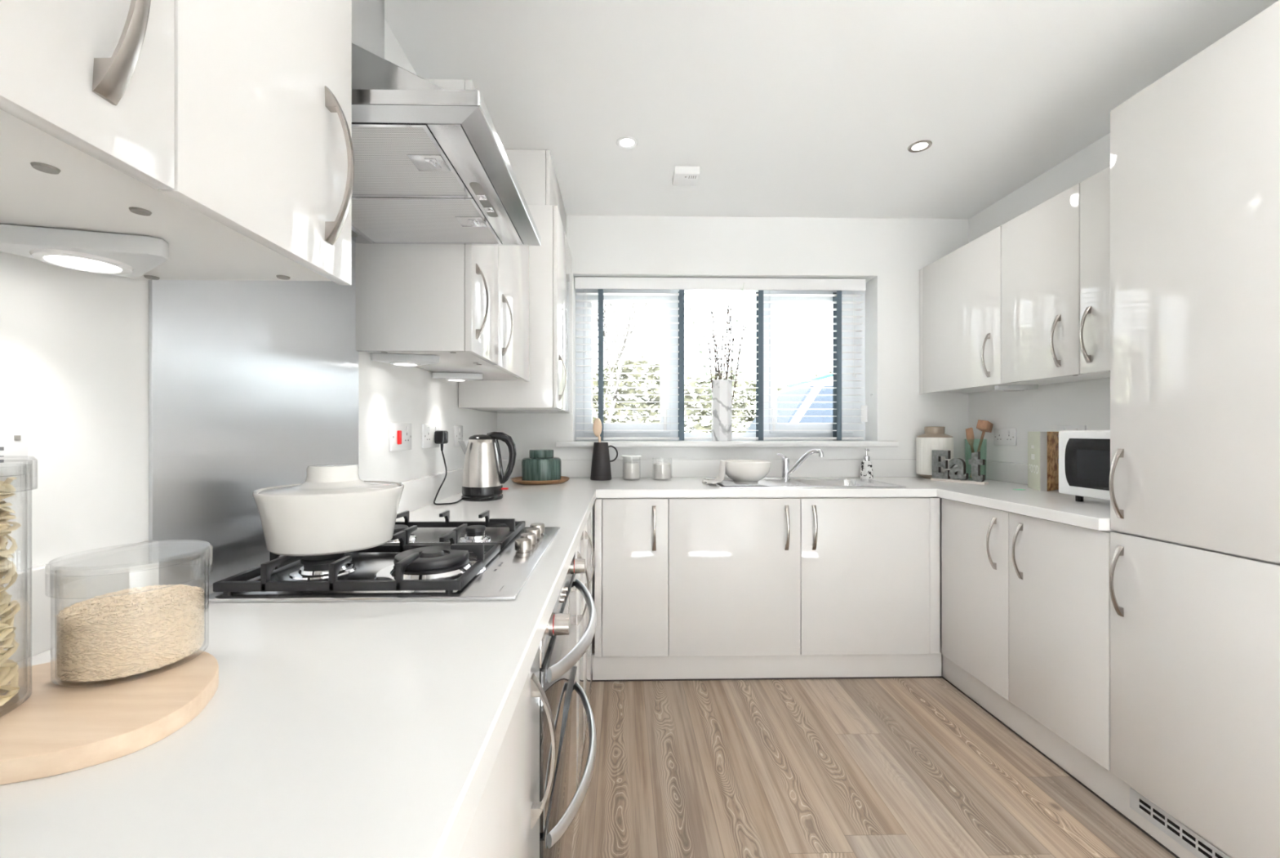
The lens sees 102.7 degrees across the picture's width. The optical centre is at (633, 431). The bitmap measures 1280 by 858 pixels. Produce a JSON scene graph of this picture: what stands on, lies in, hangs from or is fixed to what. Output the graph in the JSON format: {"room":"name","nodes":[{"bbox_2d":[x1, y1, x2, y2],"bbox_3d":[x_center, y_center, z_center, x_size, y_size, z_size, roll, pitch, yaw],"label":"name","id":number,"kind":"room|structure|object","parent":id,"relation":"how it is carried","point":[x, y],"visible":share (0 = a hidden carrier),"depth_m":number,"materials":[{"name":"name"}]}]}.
{"room":"kitchen","nodes":[
{"label":"kitchen","id":0,"kind":"room"},
{"bbox_2d":[0,18,497,570],"bbox_3d":[-0.784,-0.040,-0.118,0.150,2.400,6.700,0,0,-1],"label":"wall","id":1,"kind":"structure","parent":0,"point":[74,344],"depth_m":0.70,"materials":[{"name":"white paint"}]},
{"bbox_2d":[0,399,27,476],"bbox_3d":[-0.718,0.008,0.535,0.012,0.088,0.146,0,0,-1],"label":"wall socket","id":2,"kind":"object","parent":1,"relation":"attached to","point":[13,413],"visible":0.91,"depth_m":0.59,"materials":[{"name":"white plastic"}]},
{"bbox_2d":[0,541,158,662],"bbox_3d":[-0.713,0.214,0.456,0.020,0.101,0.623,0,0,-1],"label":"upstand","id":3,"kind":"object","parent":1,"relation":"attached to","point":[77,584],"visible":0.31,"depth_m":0.63,"materials":[{"name":"white stone"}]},
{"bbox_2d":[0,0,354,284],"bbox_3d":[-0.543,-0.576,0.369,0.346,0.724,0.762,0,0,-1],"label":"upper cabinet","id":4,"kind":"object","parent":1,"relation":"attached to","point":[219,131],"visible":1,"depth_m":0.50,"materials":[{"name":"white laminate"}]},
{"bbox_2d":[0,223,168,277],"bbox_3d":[-0.637,-0.207,0.607,0.182,0.026,0.112,0,0,-15],"label":"light","id":5,"kind":"object","parent":4,"relation":"attached to","point":[128,255],"visible":1,"depth_m":0.57,"materials":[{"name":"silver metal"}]},
{"bbox_2d":[148,240,358,588],"bbox_3d":[-0.734,-0.138,1.074,0.006,0.805,0.606,0,0,-1],"label":"backsplash","id":6,"kind":"structure","parent":1,"relation":"attached to","point":[253,384],"depth_m":0.94,"materials":[{"name":"silver metal"}]},
{"bbox_2d":[389,422,411,451],"bbox_3d":[-0.740,0.018,1.642,0.018,0.088,0.153,0,0,-1],"label":"switch","id":7,"kind":"object","parent":1,"relation":"attached to","point":[400,433],"visible":1,"depth_m":1.62,"materials":[{"name":"white plastic"}]},
{"bbox_2d":[397,430,401,444],"bbox_3d":[-0.735,0.020,1.612,0.009,0.044,0.018,0,0,-1],"label":"rocker switch","id":8,"kind":"object","parent":7,"relation":"attached to","point":[399,432],"depth_m":1.60,"materials":[{"name":"red plastic"}]},
{"bbox_2d":[422,423,439,448],"bbox_3d":[-0.749,0.018,1.901,0.012,0.088,0.160,0,0,-1],"label":"wall socket","id":9,"kind":"object","parent":1,"relation":"attached to","point":[428,429],"visible":0.88,"depth_m":1.87,"materials":[{"name":"white plastic"}]},
{"bbox_2d":[397,467,463,513],"bbox_3d":[-0.751,0.214,2.146,0.020,0.101,1.534,0,0,-1],"label":"upstand","id":10,"kind":"object","parent":1,"relation":"attached to","point":[417,493],"visible":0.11,"depth_m":1.84,"materials":[{"name":"white stone"}]},
{"bbox_2d":[355,79,528,382],"bbox_3d":[-0.580,-0.576,1.793,0.346,0.724,0.860,0,0,-1],"label":"upper cabinet","id":11,"kind":"object","parent":1,"relation":"attached to","point":[467,306],"visible":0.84,"depth_m":1.36,"materials":[{"name":"white laminate"}]},
{"bbox_2d":[370,352,439,366],"bbox_3d":[-0.663,-0.207,1.510,0.182,0.026,0.112,0,0,-15],"label":"light","id":12,"kind":"object","parent":11,"relation":"attached to","point":[397,359],"visible":1,"depth_m":1.46,"materials":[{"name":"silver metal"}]},
{"bbox_2d":[431,372,482,381],"bbox_3d":[-0.676,-0.207,1.980,0.182,0.026,0.112,0,0,-15],"label":"light","id":13,"kind":"object","parent":11,"relation":"attached to","point":[449,376],"visible":1,"depth_m":1.93,"materials":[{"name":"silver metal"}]},
{"bbox_2d":[351,0,541,245],"bbox_3d":[-0.486,-0.864,1.078,0.488,0.748,0.597,0,0,-1],"label":"extractor hood","id":14,"kind":"object","parent":1,"relation":"attached to","point":[432,165],"visible":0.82,"depth_m":0.99,"materials":[{"name":"silver metal"}]},
{"bbox_2d":[351,231,357,237],"bbox_3d":[-0.712,-0.496,1.284,0.034,0.002,0.056,0,0,-1],"label":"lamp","id":15,"kind":"object","parent":14,"relation":"on","point":[354,233],"depth_m":1.29,"materials":[{"name":"grey"}]},
{"bbox_2d":[475,194,487,199],"bbox_3d":[-0.319,-0.492,1.078,0.018,0.003,0.022,0,0,-1],"label":"switch","id":16,"kind":"object","parent":14,"relation":"attached to","point":[478,197],"depth_m":1.08,"materials":[{"name":"silver metal"}]},
{"bbox_2d":[469,182,497,217],"bbox_3d":[-0.319,-0.494,1.101,0.022,0.001,0.165,0,0,-1],"label":"switch plate","id":17,"kind":"object","parent":14,"relation":"attached to","point":[480,193],"depth_m":1.09,"materials":[{"name":"grey metal"}]},
{"bbox_2d":[484,206,494,212],"bbox_3d":[-0.320,-0.492,1.138,0.018,0.003,0.022,0,0,-1],"label":"switch","id":18,"kind":"object","parent":14,"relation":"attached to","point":[486,209],"depth_m":1.13,"materials":[{"name":"silver metal"}]},
{"bbox_2d":[453,425,462,446],"bbox_3d":[-0.756,0.021,2.223,0.012,0.090,0.100,0,0,-1],"label":"wall socket","id":19,"kind":"object","parent":1,"relation":"attached to","point":[458,429],"visible":0.94,"depth_m":2.20,"materials":[{"name":"white plastic"}]},
{"bbox_2d":[458,149,572,413],"bbox_3d":[-0.538,-0.670,2.583,0.466,1.136,0.710,0,0,-1],"label":"upper cabinet","id":20,"kind":"object","parent":1,"relation":"attached to","point":[548,389],"visible":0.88,"depth_m":2.23,"materials":[{"name":"white laminate"}]},
{"bbox_2d":[497,215,968,514],"bbox_3d":[0.589,-0.040,3.114,2.742,2.400,0.300,0,0,-1],"label":"wall","id":21,"kind":"structure","parent":0,"point":[890,254],"depth_m":2.98,"materials":[{"name":"white paint"}]},
{"bbox_2d":[575,288,865,440],"bbox_3d":[0.536,-0.420,3.119,1.773,0.974,0.108,0,0,-1],"label":"window","id":22,"kind":"structure","parent":21,"relation":"in","point":[861,384],"depth_m":3.11,"materials":[{"name":"white plastic"}]},
{"bbox_2d":[574,276,866,440],"bbox_3d":[0.516,-0.421,3.035,1.713,0.953,0.070,0,0,-1],"label":"blind","id":23,"kind":"object","parent":22,"relation":"attached to","point":[681,284],"visible":0.88,"depth_m":3.02,"materials":[{"name":"white"}]},
{"bbox_2d":[555,440,898,447],"bbox_3d":[0.537,0.073,3.006,1.955,0.033,0.215,0,0,-1],"label":"window sill","id":24,"kind":"structure","parent":21,"relation":"attached to","point":[558,443],"depth_m":2.90,"materials":[{"name":"white plastic"}]},
{"bbox_2d":[684,282,754,440],"bbox_3d":[0.502,-0.403,2.955,0.408,0.920,0.110,0,0,-1],"label":"vase","id":25,"kind":"object","parent":24,"relation":"on","point":[722,397],"visible":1,"depth_m":2.93,"materials":[{"name":"white ceramic"}]},
{"bbox_2d":[502,458,968,477],"bbox_3d":[0.592,0.214,2.954,2.742,0.101,0.020,0,0,-1],"label":"upstand","id":26,"kind":"object","parent":21,"relation":"attached to","point":[570,468],"visible":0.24,"depth_m":2.94,"materials":[{"name":"white stone"}]},
{"bbox_2d":[861,405,866,422],"bbox_3d":[1.401,-0.105,3.105,0.038,0.100,0.004,0,0,-1],"label":"tag","id":27,"kind":"object","parent":21,"relation":"attached to","point":[864,412],"visible":1,"depth_m":3.10,"materials":[{"name":"white plastic"}]},
{"bbox_2d":[384,0,1279,218],"bbox_3d":[0.661,-1.300,-0.085,3.042,0.120,6.700,0,0,-1],"label":"ceiling","id":28,"kind":"structure","parent":0,"point":[802,108],"depth_m":1.84,"materials":[{"name":"white paint"}]},
{"bbox_2d":[616,136,638,149],"bbox_3d":[-0.026,-1.238,2.200,0.094,0.004,0.094,0,0,-1],"label":"recessed light","id":29,"kind":"object","parent":28,"relation":"in","point":[624,142],"visible":1,"depth_m":2.20,"materials":[{"name":"white plastic"}]},
{"bbox_2d":[671,166,700,186],"bbox_3d":[0.253,-1.219,2.451,0.120,0.042,0.120,0,0,-1],"label":"fire alarm","id":30,"kind":"object","parent":28,"relation":"attached to","point":[682,175],"visible":1,"depth_m":2.41,"materials":[{"name":"white plastic"}]},
{"bbox_2d":[907,140,932,152],"bbox_3d":[1.248,-1.238,2.229,0.094,0.004,0.094,0,0,-1],"label":"recessed light","id":31,"kind":"object","parent":28,"relation":"in","point":[922,145],"visible":1,"depth_m":2.23,"materials":[{"name":"silver metal"}]},
{"bbox_2d":[570,635,1176,857],"bbox_3d":[0.661,1.220,-0.085,3.042,0.120,6.700,0,0,-1],"label":"floor","id":32,"kind":"structure","parent":0,"point":[906,767],"depth_m":1.69,"materials":[{"name":"brown wood"}]},
{"bbox_2d":[457,645,556,857],"bbox_3d":[-0.410,0.672,0.465,0.617,0.735,0.628,0,0,-1],"label":"base cabinet","id":33,"kind":"object","parent":32,"relation":"on","point":[505,823],"visible":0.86,"depth_m":0.61,"materials":[{"name":"white plastic"}]},
{"bbox_2d":[0,476,1114,857],"bbox_3d":[0.624,0.284,1.570,2.742,0.038,2.790,0,0,-1],"label":"countertop","id":34,"kind":"structure","parent":33,"relation":"on","point":[328,729],"depth_m":0.47,"materials":[{"name":"white stone"}]},
{"bbox_2d":[0,649,218,784],"bbox_3d":[-0.552,0.256,0.470,0.283,0.019,0.218,0,0,-19],"label":"serving board","id":35,"kind":"object","parent":34,"relation":"on","point":[59,729],"visible":0.79,"depth_m":0.45,"materials":[{"name":"brown wood"}]},
{"bbox_2d":[0,455,37,715],"bbox_3d":[-0.593,0.135,0.434,0.115,0.222,0.115,0,0,-1],"label":"pasta jar","id":36,"kind":"object","parent":35,"relation":"on","point":[31,486],"visible":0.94,"depth_m":0.47,"materials":[{"name":"clear glass"}]},
{"bbox_2d":[0,476,21,706],"bbox_3d":[-0.593,0.140,0.434,0.095,0.197,0.095,0,0,-1],"label":"pasta","id":37,"kind":"object","parent":36,"relation":"in","point":[8,668],"visible":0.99,"depth_m":0.46,"materials":[{"name":"beige food"}]},
{"bbox_2d":[44,539,213,688],"bbox_3d":[-0.529,0.187,0.545,0.127,0.117,0.127,0,0,-1],"label":"jar","id":38,"kind":"object","parent":35,"relation":"on","point":[149,549],"visible":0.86,"depth_m":0.54,"materials":[{"name":"clear glass"}]},
{"bbox_2d":[53,584,204,682],"bbox_3d":[-0.529,0.205,0.545,0.114,0.072,0.114,0,0,-1],"label":"rice","id":39,"kind":"object","parent":38,"relation":"in","point":[122,633],"visible":1,"depth_m":0.51,"materials":[{"name":"beige food"}]},
{"bbox_2d":[204,510,559,602],"bbox_3d":[-0.435,0.237,1.086,0.490,0.055,0.585,0,0,-1],"label":"gas hob","id":40,"kind":"object","parent":34,"relation":"in","point":[490,559],"visible":0.83,"depth_m":0.91,"materials":[{"name":"silver metal"}]},
{"bbox_2d":[252,463,404,555],"bbox_3d":[-0.560,0.136,0.956,0.242,0.147,0.242,0,0,-1],"label":"pot","id":41,"kind":"object","parent":40,"relation":"on","point":[334,511],"visible":1,"depth_m":0.87,"materials":[{"name":"white ceramic"}]},
{"bbox_2d":[433,430,515,505],"bbox_3d":[-0.627,0.132,1.977,0.314,0.267,0.161,0,0,-37],"label":"kettle","id":42,"kind":"object","parent":34,"relation":"on","point":[483,477],"visible":1,"depth_m":1.95,"materials":[{"name":"silver metal"}]},
{"bbox_2d":[511,475,569,484],"bbox_3d":[-0.478,0.254,2.645,0.300,0.023,0.300,0,0,-1],"label":"round tray","id":43,"kind":"object","parent":34,"relation":"on","point":[518,480],"visible":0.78,"depth_m":2.53,"materials":[{"name":"brown wood"}]},
{"bbox_2d":[521,448,561,480],"bbox_3d":[-0.473,0.176,2.645,0.203,0.162,0.203,0,0,-1],"label":"ginger jar","id":44,"kind":"object","parent":43,"relation":"on","point":[540,464],"visible":0.91,"depth_m":2.57,"materials":[{"name":"teal ceramic"}]},
{"bbox_2d":[590,442,617,480],"bbox_3d":[-0.169,0.163,2.791,0.133,0.204,0.115,0,0,38],"label":"jug","id":45,"kind":"object","parent":34,"relation":"on","point":[601,462],"visible":0.98,"depth_m":2.76,"materials":[{"name":"grey ceramic"}]},
{"bbox_2d":[592,417,601,442],"bbox_3d":[-0.191,0.089,2.791,0.055,0.324,0.012,0,0,-1],"label":"wooden spoon","id":46,"kind":"object","parent":45,"relation":"in","point":[597,427],"visible":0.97,"depth_m":2.79,"materials":[{"name":"brown wood"}]},
{"bbox_2d":[621,454,641,479],"bbox_3d":[-0.009,0.198,2.800,0.110,0.132,0.110,0,0,-1],"label":"jar","id":47,"kind":"object","parent":34,"relation":"on","point":[630,469],"visible":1,"depth_m":2.77,"materials":[{"name":"clear glass"}]},
{"bbox_2d":[653,457,671,479],"bbox_3d":[0.158,0.205,2.804,0.110,0.117,0.110,0,0,-1],"label":"candle","id":48,"kind":"object","parent":34,"relation":"on","point":[661,471],"visible":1,"depth_m":2.76,"materials":[{"name":"white wax"}]},
{"bbox_2d":[777,448,823,479],"bbox_3d":[0.898,0.177,2.735,0.240,0.169,0.088,0,0,31],"label":"mixer tap","id":49,"kind":"object","parent":34,"relation":"on","point":[786,472],"visible":1,"depth_m":2.76,"materials":[{"name":"silver metal"}]},
{"bbox_2d":[780,457,791,479],"bbox_3d":[0.832,0.202,2.795,0.054,0.119,0.054,0,0,-1],"label":"tap","id":50,"kind":"object","parent":49,"relation":"attached to","point":[785,472],"depth_m":2.78,"materials":[{"name":"silver metal"}]},
{"bbox_2d":[703,477,906,488],"bbox_3d":[0.837,0.336,2.614,0.884,0.152,0.441,0,0,-1],"label":"sink","id":51,"kind":"object","parent":34,"relation":"in","point":[847,482],"visible":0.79,"depth_m":2.62,"materials":[{"name":"silver metal"}]},
{"bbox_2d":[724,459,771,484],"bbox_3d":[0.567,0.204,2.568,0.245,0.110,0.245,0,0,-1],"label":"serving bowl","id":52,"kind":"object","parent":51,"relation":"on","point":[741,471],"visible":0.92,"depth_m":2.48,"materials":[{"name":"white ceramic"}]},
{"bbox_2d":[702,459,726,484],"bbox_3d":[0.417,0.202,2.556,0.146,0.111,0.186,0,0,-1],"label":"tea towel","id":53,"kind":"object","parent":52,"relation":"on","point":[720,478],"visible":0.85,"depth_m":2.53,"materials":[{"name":"white fabric"}]},
{"bbox_2d":[859,448,873,478],"bbox_3d":[1.320,0.182,2.896,0.070,0.166,0.070,0,0,-41],"label":"soap dispenser","id":54,"kind":"object","parent":34,"relation":"on","point":[866,467],"visible":0.97,"depth_m":2.87,"materials":[{"name":"white ceramic"}]},
{"bbox_2d":[859,459,873,478],"bbox_3d":[1.320,0.213,2.896,0.070,0.104,0.070,0,0,-1],"label":"bottle","id":55,"kind":"object","parent":54,"relation":"attached to","point":[866,467],"depth_m":2.87,"materials":[{"name":"white ceramic"}]},
{"bbox_2d":[915,426,953,479],"bbox_3d":[1.690,0.120,2.871,0.183,0.290,0.182,0,0,-1],"label":"canister","id":56,"kind":"object","parent":34,"relation":"on","point":[934,437],"visible":0.79,"depth_m":2.82,"materials":[{"name":"white ceramic"}]},
{"bbox_2d":[930,449,988,484],"bbox_3d":[1.686,0.184,2.654,0.040,0.162,0.268,0,0,-28],"label":"letter sign","id":57,"kind":"object","parent":34,"relation":"on","point":[975,461],"visible":1,"depth_m":2.65,"materials":[{"name":"grey wood"}]},
{"bbox_2d":[964,439,986,480],"bbox_3d":[1.862,0.154,2.788,0.115,0.222,0.100,0,0,-1],"label":"vase","id":58,"kind":"object","parent":34,"relation":"on","point":[985,440],"visible":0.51,"depth_m":2.77,"materials":[{"name":"glass"}]},
{"bbox_2d":[965,427,974,453],"bbox_3d":[1.839,0.117,2.777,0.068,0.274,0.014,0,0,-1],"label":"wooden spatula","id":59,"kind":"object","parent":58,"relation":"in","point":[969,432],"visible":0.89,"depth_m":2.77,"materials":[{"name":"brown wood"}]},
{"bbox_2d":[969,419,993,477],"bbox_3d":[1.905,0.096,2.799,0.098,0.316,0.085,0,0,-39],"label":"mallet","id":60,"kind":"object","parent":58,"relation":"in","point":[984,426],"visible":0.91,"depth_m":2.77,"materials":[{"name":"brown wood"}]},
{"bbox_2d":[1027,431,1058,491],"bbox_3d":[1.849,0.133,2.330,0.169,0.262,0.123,0,0,-40],"label":"cookbook","id":61,"kind":"object","parent":34,"relation":"on","point":[1042,446],"visible":0.91,"depth_m":2.29,"materials":[{"name":"grey"}]},
{"bbox_2d":[1058,430,1110,502],"bbox_3d":[1.802,0.131,1.773,0.327,0.268,0.408,0,0,-1],"label":"microwave","id":62,"kind":"object","parent":34,"relation":"on","point":[1084,455],"visible":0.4,"depth_m":1.85,"materials":[{"name":"white plastic"}]},
{"bbox_2d":[539,551,596,857],"bbox_3d":[-0.398,0.672,1.083,0.638,0.735,0.604,0,0,-1],"label":"double oven","id":63,"kind":"object","parent":32,"relation":"on","point":[560,653],"visible":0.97,"depth_m":0.99,"materials":[{"name":"silver metal"}]},
{"bbox_2d":[575,502,595,790],"bbox_3d":[-0.448,0.672,2.138,0.617,0.735,1.504,0,0,-1],"label":"base cabinet","id":64,"kind":"object","parent":32,"relation":"on","point":[585,548],"visible":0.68,"depth_m":1.71,"materials":[{"name":"white plastic"}]},
{"bbox_2d":[578,675,591,782],"bbox_3d":[-0.176,1.095,1.265,0.016,0.118,2.217,0,0,-1],"label":"plinth","id":65,"kind":"object","parent":32,"relation":"on","point":[591,675],"visible":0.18,"depth_m":1.94,"materials":[{"name":"white"}]},
{"bbox_2d":[594,497,667,657],"bbox_3d":[-0.014,0.672,2.628,0.337,0.735,0.644,0,0,-1],"label":"base cabinet","id":66,"kind":"object","parent":32,"relation":"on","point":[631,534],"visible":0.91,"depth_m":2.34,"materials":[{"name":"white laminate"}]},
{"bbox_2d":[592,651,942,679],"bbox_3d":[0.632,1.095,2.401,1.643,0.118,0.016,0,0,-1],"label":"plinth","id":67,"kind":"object","parent":32,"relation":"on","point":[668,667],"visible":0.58,"depth_m":2.39,"materials":[{"name":"white laminate"}]},
{"bbox_2d":[592,675,942,681],"bbox_3d":[0.632,1.157,2.393,1.643,0.006,0.004,0,0,-1],"label":"strip","id":68,"kind":"object","parent":32,"relation":"on","point":[914,676],"visible":1,"depth_m":2.39,"materials":[{"name":"grey"}]},
{"bbox_2d":[667,497,939,656],"bbox_3d":[0.788,0.672,2.622,1.262,0.735,0.594,0,0,-1],"label":"base cabinet","id":69,"kind":"object","parent":32,"relation":"on","point":[747,575],"visible":0.91,"depth_m":2.36,"materials":[{"name":"white laminate"}]},
{"bbox_2d":[937,497,1115,770],"bbox_3d":[1.685,0.672,2.250,0.580,0.735,1.378,0,0,-1],"label":"base cabinet","id":70,"kind":"object","parent":32,"relation":"on","point":[1024,601],"visible":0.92,"depth_m":1.84,"materials":[{"name":"white laminate"}]},
{"bbox_2d":[942,675,1179,857],"bbox_3d":[1.479,1.157,1.382,0.004,0.006,2.056,0,0,-1],"label":"strip","id":71,"kind":"object","parent":32,"relation":"on","point":[948,682],"visible":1,"depth_m":1.70,"materials":[{"name":"grey"}]},
{"bbox_2d":[942,654,1233,857],"bbox_3d":[1.485,1.095,1.383,0.021,0.118,2.057,0,0,-1],"label":"plinth","id":72,"kind":"object","parent":32,"relation":"on","point":[1179,837],"visible":0.9,"depth_m":1.64,"materials":[{"name":"white"}]},
{"bbox_2d":[1129,786,1231,857],"bbox_3d":[1.480,1.085,1.251,0.004,0.059,0.535,0,0,-1],"label":"floor vent","id":73,"kind":"object","parent":72,"relation":"in","point":[1181,835],"depth_m":1.40,"materials":[{"name":"white plastic"}]},
{"bbox_2d":[1109,0,1279,857],"bbox_3d":[1.708,0.035,1.259,0.580,2.010,0.600,0,0,-1],"label":"tall cabinet","id":74,"kind":"object","parent":32,"relation":"on","point":[1194,473],"visible":1,"depth_m":1.31,"materials":[{"name":"white"}]},
{"bbox_2d":[968,133,1110,463],"bbox_3d":[2.107,-0.040,-0.052,0.150,2.400,6.700,0,0,-1],"label":"wall","id":75,"kind":"structure","parent":0,"point":[1082,402],"depth_m":2.50,"materials":[{"name":"white paint"}]},
{"bbox_2d":[919,226,1057,394],"bbox_3d":[1.801,-0.577,2.663,0.330,0.722,0.649,0,0,-1],"label":"upper cabinet","id":76,"kind":"object","parent":75,"relation":"attached to","point":[960,292],"visible":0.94,"depth_m":2.59,"materials":[{"name":"white laminate"}]},
{"bbox_2d":[994,384,1038,391],"bbox_3d":[1.849,-0.209,2.502,0.182,0.026,0.112,0,0,13],"label":"light","id":77,"kind":"object","parent":76,"relation":"attached to","point":[1015,387],"visible":1,"depth_m":2.45,"materials":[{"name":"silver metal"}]},
{"bbox_2d":[968,459,1027,484],"bbox_3d":[1.969,0.214,2.271,0.020,0.101,1.406,0,0,-1],"label":"upstand","id":78,"kind":"object","parent":75,"relation":"attached to","point":[1016,473],"visible":0.22,"depth_m":2.68,"materials":[{"name":"white stone"}]},
{"bbox_2d":[994,428,1016,445],"bbox_3d":[1.963,0.031,2.705,0.012,0.088,0.150,0,0,-1],"label":"wall socket","id":79,"kind":"object","parent":75,"relation":"attached to","point":[1006,437],"visible":1,"depth_m":2.70,"materials":[{"name":"white plastic"}]},
{"bbox_2d":[1001,166,1110,383],"bbox_3d":[1.817,-0.577,1.951,0.330,0.722,0.774,0,0,-1],"label":"upper cabinet","id":80,"kind":"object","parent":75,"relation":"attached to","point":[1055,255],"visible":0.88,"depth_m":2.03,"materials":[{"name":"white laminate"}]},
{"bbox_2d":[1056,425,1086,431],"bbox_3d":[1.972,0.018,2.308,0.012,0.088,0.145,0,0,-1],"label":"wall socket","id":81,"kind":"object","parent":75,"relation":"attached to","point":[1059,428],"visible":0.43,"depth_m":2.31,"materials":[{"name":"white plastic"}]},
{"label":"outside","id":82,"kind":"structure","parent":0,"visible":0},
{"bbox_3d":[1.281,1.430,31.687,64.000,0.100,56.700,0,0,-1],"label":"ground","id":83,"kind":"structure","parent":82,"visible":0},
{"bbox_2d":[592,302,659,422],"bbox_3d":[-0.007,-1.800,7.893,3.166,6.388,2.436,0,0,-40],"label":"bare tree","id":84,"kind":"object","parent":83,"relation":"on","point":[619,355],"visible":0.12,"depth_m":7.69,"materials":[{"name":"grey plant"}]},
{"bbox_2d":[592,355,745,432],"bbox_3d":[-1.244,0.087,8.525,6.144,2.646,0.957,0,0,-1],"label":"hedge","id":85,"kind":"object","parent":83,"relation":"on","point":[625,362],"visible":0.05,"depth_m":8.35,"materials":[{"name":"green plant"}]},
{"bbox_2d":[722,371,832,432],"bbox_3d":[3.762,0.108,10.082,4.217,2.612,1.066,0,0,-1],"label":"hedge","id":86,"kind":"object","parent":83,"relation":"on","point":[743,384],"visible":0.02,"depth_m":9.85,"materials":[{"name":"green plant"}]},
{"bbox_3d":[2.880,1.370,5.317,22.000,0.020,3.900,0,0,-1],"label":"gravel drive","id":87,"kind":"object","parent":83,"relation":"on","visible":0},
{"bbox_2d":[745,374,832,432],"bbox_3d":[2.882,0.372,6.117,4.194,1.976,1.800,0,0,-1],"label":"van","id":88,"kind":"object","parent":87,"relation":"on","point":[826,377],"visible":0.09,"depth_m":5.31,"materials":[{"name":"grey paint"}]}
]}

